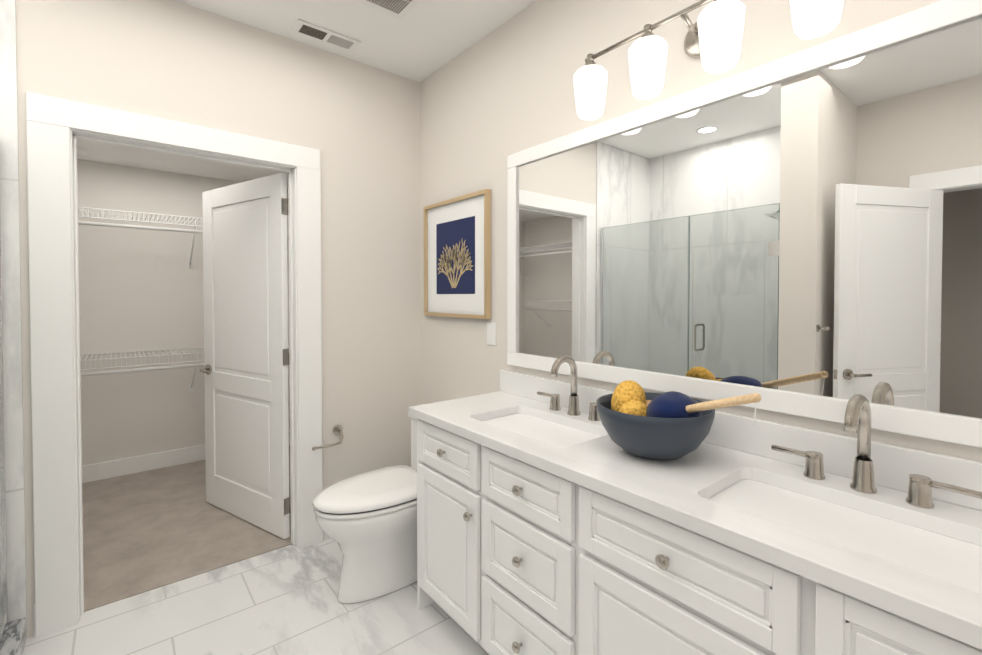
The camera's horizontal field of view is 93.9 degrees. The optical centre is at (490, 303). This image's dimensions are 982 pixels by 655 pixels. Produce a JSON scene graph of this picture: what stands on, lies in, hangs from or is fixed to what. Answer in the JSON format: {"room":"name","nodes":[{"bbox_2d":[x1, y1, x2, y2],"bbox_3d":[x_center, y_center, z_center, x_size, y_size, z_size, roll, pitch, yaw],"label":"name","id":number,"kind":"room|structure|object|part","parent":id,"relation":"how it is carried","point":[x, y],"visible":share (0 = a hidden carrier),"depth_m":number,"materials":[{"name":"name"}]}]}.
{"room":"bathroom","nodes":[
{"label":"bathroom","id":0,"kind":"room"},
{"bbox_2d":[77,139,287,187],"bbox_3d":[-2.231,-1.209,2.724,2.400,0.370,1.745,-1,1,-39],"label":"ceiling","id":1,"kind":"structure","parent":0,"point":[123,156],"depth_m":3.38,"materials":[{"name":"white paint"}]},
{"bbox_2d":[77,146,88,154],"bbox_3d":[-2.743,-1.011,3.025,0.130,0.035,0.130,-1,1,-39],"label":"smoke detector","id":2,"kind":"object","parent":1,"relation":"attached to","point":[82,151],"visible":0.38,"depth_m":3.02,"materials":[{"name":"white plastic"}]},
{"bbox_2d":[77,159,288,465],"bbox_3d":[-2.819,-0.057,3.468,2.640,2.700,0.120,-1,1,-39],"label":"wall","id":3,"kind":"structure","parent":0,"point":[141,289],"depth_m":3.50,"materials":[{"name":"white paint"}]},
{"bbox_2d":[82,444,204,482],"bbox_3d":[-2.775,1.226,3.437,2.398,0.125,0.016,-1,1,-39],"label":"baseboard","id":4,"kind":"structure","parent":3,"relation":"attached to","point":[115,468],"depth_m":3.51,"materials":[{"name":"white wood"}]},
{"bbox_2d":[78,207,288,391],"bbox_3d":[-2.280,0.237,2.805,2.392,1.735,1.596,-1,1,-39],"label":"wire shelf","id":5,"kind":"object","parent":3,"relation":"attached to","point":[197,364],"visible":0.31,"depth_m":3.25,"materials":[{"name":"white metal"}]},
{"bbox_2d":[82,445,291,611],"bbox_3d":[-2.250,1.353,2.793,2.640,0.105,1.925,-1,1,-39],"label":"floor","id":6,"kind":"structure","parent":0,"point":[145,531],"depth_m":2.59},
{"bbox_2d":[16,0,420,637],"bbox_3d":[-1.550,-0.033,2.097,2.740,2.700,0.120,-1,1,-39],"label":"wall","id":7,"kind":"structure","parent":0,"point":[356,124],"depth_m":2.52,"materials":[{"name":"white paint"}]},
{"bbox_2d":[0,617,26,654],"bbox_3d":[-1.425,1.285,1.216,0.115,0.095,1.415,-1,1,-39],"label":"shower curb","id":8,"kind":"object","parent":7,"relation":"attached to","point":[14,639],"depth_m":1.70,"materials":[{"name":"stone"}]},
{"bbox_2d":[0,209,7,644],"bbox_3d":[-1.623,0.248,1.037,0.654,1.984,1.414,-1,1,-39],"label":"shower enclosure","id":9,"kind":"object","parent":8,"relation":"on","point":[3,584],"visible":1,"depth_m":1.74,"materials":[{"name":"clear glass"}]},
{"bbox_3d":[-1.430,0.304,1.202,0.010,1.842,1.401,-1,1,-39],"label":"glass","id":10,"kind":"part","parent":9,"relation":"part of","materials":[{"name":"clear glass"}]},
{"bbox_2d":[26,92,322,637],"bbox_3d":[-1.414,0.242,2.212,1.130,2.146,0.160,-1,1,-39],"label":"door frame","id":11,"kind":"structure","parent":7,"relation":"attached to","point":[56,128],"depth_m":1.88,"materials":[{"name":"white wood"}]},
{"bbox_2d":[199,173,290,538],"bbox_3d":[-1.488,0.288,2.752,0.872,2.012,0.159,1,1,33],"label":"closet door","id":12,"kind":"structure","parent":7,"relation":"in","point":[246,349],"depth_m":2.70,"materials":[{"name":"white wood"}]},
{"bbox_2d":[323,533,329,539],"bbox_3d":[-0.702,1.241,2.722,0.586,0.130,0.013,-1,1,-39],"label":"baseboard","id":13,"kind":"structure","parent":7,"relation":"attached to","point":[325,537],"depth_m":2.54,"materials":[{"name":"white"}]},
{"bbox_2d":[312,425,342,450],"bbox_3d":[-0.890,0.727,2.500,0.198,0.088,0.105,-1,1,-39],"label":"toilet paper holder","id":14,"kind":"object","parent":7,"relation":"attached to","point":[337,429],"visible":1,"depth_m":2.51,"materials":[{"name":"silver metal"}]},
{"bbox_2d":[23,538,488,654],"bbox_3d":[-0.279,1.393,0.652,2.860,0.100,3.885,-1,1,-39],"label":"floor","id":15,"kind":"structure","parent":0,"point":[282,601],"depth_m":1.91,"materials":[{"name":"white tile"}]},
{"bbox_2d":[313,412,416,603],"bbox_3d":[-0.426,0.949,2.222,0.847,0.732,0.424,-1,1,-39],"label":"toilet","id":16,"kind":"object","parent":15,"relation":"on","point":[367,522],"visible":0.58,"depth_m":2.03,"materials":[{"name":"white ceramic"}]},
{"bbox_3d":[-0.550,0.869,2.120,0.528,0.059,0.388,-1,1,-39],"label":"seat","id":17,"kind":"part","parent":16,"relation":"part of","materials":[{"name":"white ceramic"}]},
{"bbox_2d":[410,415,981,654],"bbox_3d":[0.474,0.908,1.361,0.543,0.845,1.964,-1,1,-39],"label":"bathroom vanity","id":18,"kind":"object","parent":15,"relation":"on","point":[553,518],"depth_m":1.21,"materials":[{"name":"white wood"}]},
{"bbox_2d":[409,391,981,642],"bbox_3d":[0.477,0.468,1.360,0.532,0.035,1.976,-1,1,-39],"label":"countertop","id":19,"kind":"structure","parent":18,"relation":"on","point":[678,488],"depth_m":1.08,"materials":[{"name":"white stone"}]},
{"bbox_2d":[481,411,604,446],"bbox_3d":[0.176,0.546,1.711,0.346,0.158,0.556,-1,1,-39],"label":"sink","id":20,"kind":"object","parent":19,"relation":"in","point":[557,432],"depth_m":1.76,"materials":[{"name":"white ceramic"}]},
{"bbox_2d":[537,355,599,422],"bbox_3d":[0.292,0.322,1.802,0.157,0.242,0.405,-1,1,-39],"label":"faucet","id":21,"kind":"object","parent":19,"relation":"on","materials":[{"name":"silver metal"}]},
{"bbox_2d":[596,392,714,459],"bbox_3d":[0.490,0.375,1.385,0.336,0.148,0.336,-1,1,-39],"label":"bowl","id":22,"kind":"object","parent":19,"relation":"on","point":[654,438],"visible":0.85,"depth_m":1.26,"materials":[{"name":"grey ceramic"}]},
{"bbox_2d":[611,380,645,411],"bbox_3d":[0.432,0.310,1.445,0.100,0.140,0.117,16,-4,7],"label":"sponge","id":23,"kind":"object","parent":22,"relation":"in","point":[626,391],"visible":0.56,"depth_m":1.41,"materials":[{"name":"yellow"}]},
{"bbox_2d":[618,400,646,416],"bbox_3d":[0.430,0.339,1.379,0.101,0.106,0.085,-27,41,-4],"label":"sponge","id":24,"kind":"object","parent":22,"relation":"in","point":[636,407],"visible":0.44,"depth_m":1.35,"materials":[{"name":"yellow"}]},
{"bbox_2d":[646,391,701,417],"bbox_3d":[0.536,0.319,1.347,0.152,0.124,0.191,-10,-18,22],"label":"sponge","id":25,"kind":"object","parent":22,"relation":"in","point":[672,404],"visible":0.48,"depth_m":1.28,"materials":[{"name":"blue fabric"}]},
{"bbox_2d":[686,393,760,425],"bbox_3d":[0.550,0.291,1.280,0.060,0.151,0.388,-1,1,-39],"label":"handle","id":26,"kind":"object","parent":22,"relation":"in","point":[755,398],"visible":0.42,"depth_m":1.18,"materials":[{"name":"brown wood"}]},
{"bbox_2d":[705,471,981,590],"bbox_3d":[0.755,0.559,0.998,0.346,0.158,0.556,-1,1,-39],"label":"sink","id":27,"kind":"object","parent":19,"relation":"in","point":[955,555],"depth_m":1.01,"materials":[{"name":"white ceramic"}]},
{"bbox_2d":[769,394,981,510],"bbox_3d":[0.872,0.334,1.088,0.157,0.242,0.405,-1,1,-39],"label":"faucet","id":28,"kind":"object","parent":19,"relation":"on","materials":[{"name":"silver metal"}]},
{"bbox_2d":[287,188,289,429],"bbox_3d":[-1.251,-0.058,3.537,0.120,2.700,1.740,-1,1,-39],"label":"wall","id":29,"kind":"structure","parent":0,"point":[287,188],"depth_m":4.17,"materials":[{"name":"white paint"}]},
{"bbox_2d":[176,0,535,81],"bbox_3d":[-0.297,-1.407,0.626,2.860,0.100,3.945,-1,1,-39],"label":"ceiling","id":30,"kind":"structure","parent":0,"point":[420,40],"depth_m":2.26,"materials":[{"name":"white paint"}]},
{"bbox_2d":[291,18,360,51],"bbox_3d":[-0.848,-1.381,2.367,0.320,0.012,0.120,-1,1,-39],"label":"ceiling vent","id":31,"kind":"object","parent":30,"relation":"in","point":[319,33],"visible":1,"depth_m":2.35,"materials":[{"name":"white plastic"}]},
{"bbox_2d":[354,0,419,19],"bbox_3d":[-0.459,-1.372,2.000,0.300,0.018,0.300,-1,1,-39],"label":"fan","id":32,"kind":"object","parent":30,"relation":"attached to","point":[399,9],"visible":1,"depth_m":2.10,"materials":[{"name":"white plastic"}]},
{"bbox_2d":[420,0,981,461],"bbox_3d":[0.766,-0.022,1.514,0.120,2.700,3.945,-1,1,-39],"label":"wall","id":33,"kind":"structure","parent":0,"point":[490,102],"depth_m":2.13,"materials":[{"name":"white paint"}]},
{"bbox_2d":[424,189,490,318],"bbox_3d":[-0.206,-0.259,2.586,0.031,0.665,0.620,-1,1,-39],"label":"framed art","id":34,"kind":"object","parent":33,"relation":"attached to","point":[457,256],"visible":1,"depth_m":2.55,"materials":[{"name":"paper"}]},
{"bbox_2d":[487,322,495,345],"bbox_3d":[0.001,0.153,2.356,0.008,0.116,0.072,-1,1,-39],"label":"switch plate","id":35,"kind":"object","parent":33,"relation":"attached to","point":[491,333],"visible":1,"depth_m":2.35,"materials":[{"name":"white plastic"}]},
{"bbox_2d":[573,0,843,120],"bbox_3d":[0.616,-0.804,1.433,0.196,0.248,0.829,-1,1,-39],"label":"sconce","id":36,"kind":"object","parent":33,"relation":"attached to","point":[713,38],"visible":1,"depth_m":1.41,"materials":[{"name":"white glass"}]},
{"bbox_2d":[501,371,981,510],"bbox_3d":[0.675,0.395,1.520,0.020,0.104,1.976,-1,1,-39],"label":"backsplash","id":37,"kind":"structure","parent":33,"relation":"attached to","point":[738,432],"depth_m":1.26,"materials":[{"name":"white stone"}]},
{"bbox_2d":[507,0,981,447],"bbox_3d":[0.683,-0.197,1.499,0.023,1.010,1.890,-1,1,-39],"label":"mirror","id":38,"kind":"object","parent":33,"relation":"attached to","point":[799,233],"visible":1,"depth_m":1.30,"materials":[{"name":"white mirror"}]},
{"bbox_3d":[-1.323,0.009,-0.260,0.120,2.700,3.825,-1,1,-39],"label":"wall","id":39,"kind":"structure","parent":0,"visible":0},
{"bbox_2d":[0,0,26,633],"bbox_3d":[-2.142,-0.022,1.530,0.804,2.699,0.011,-1,1,-39],"label":"shower wall tile","id":40,"kind":"structure","parent":39,"relation":"attached to","point":[12,366],"depth_m":1.75,"materials":[{"name":"white tile"}]}
]}

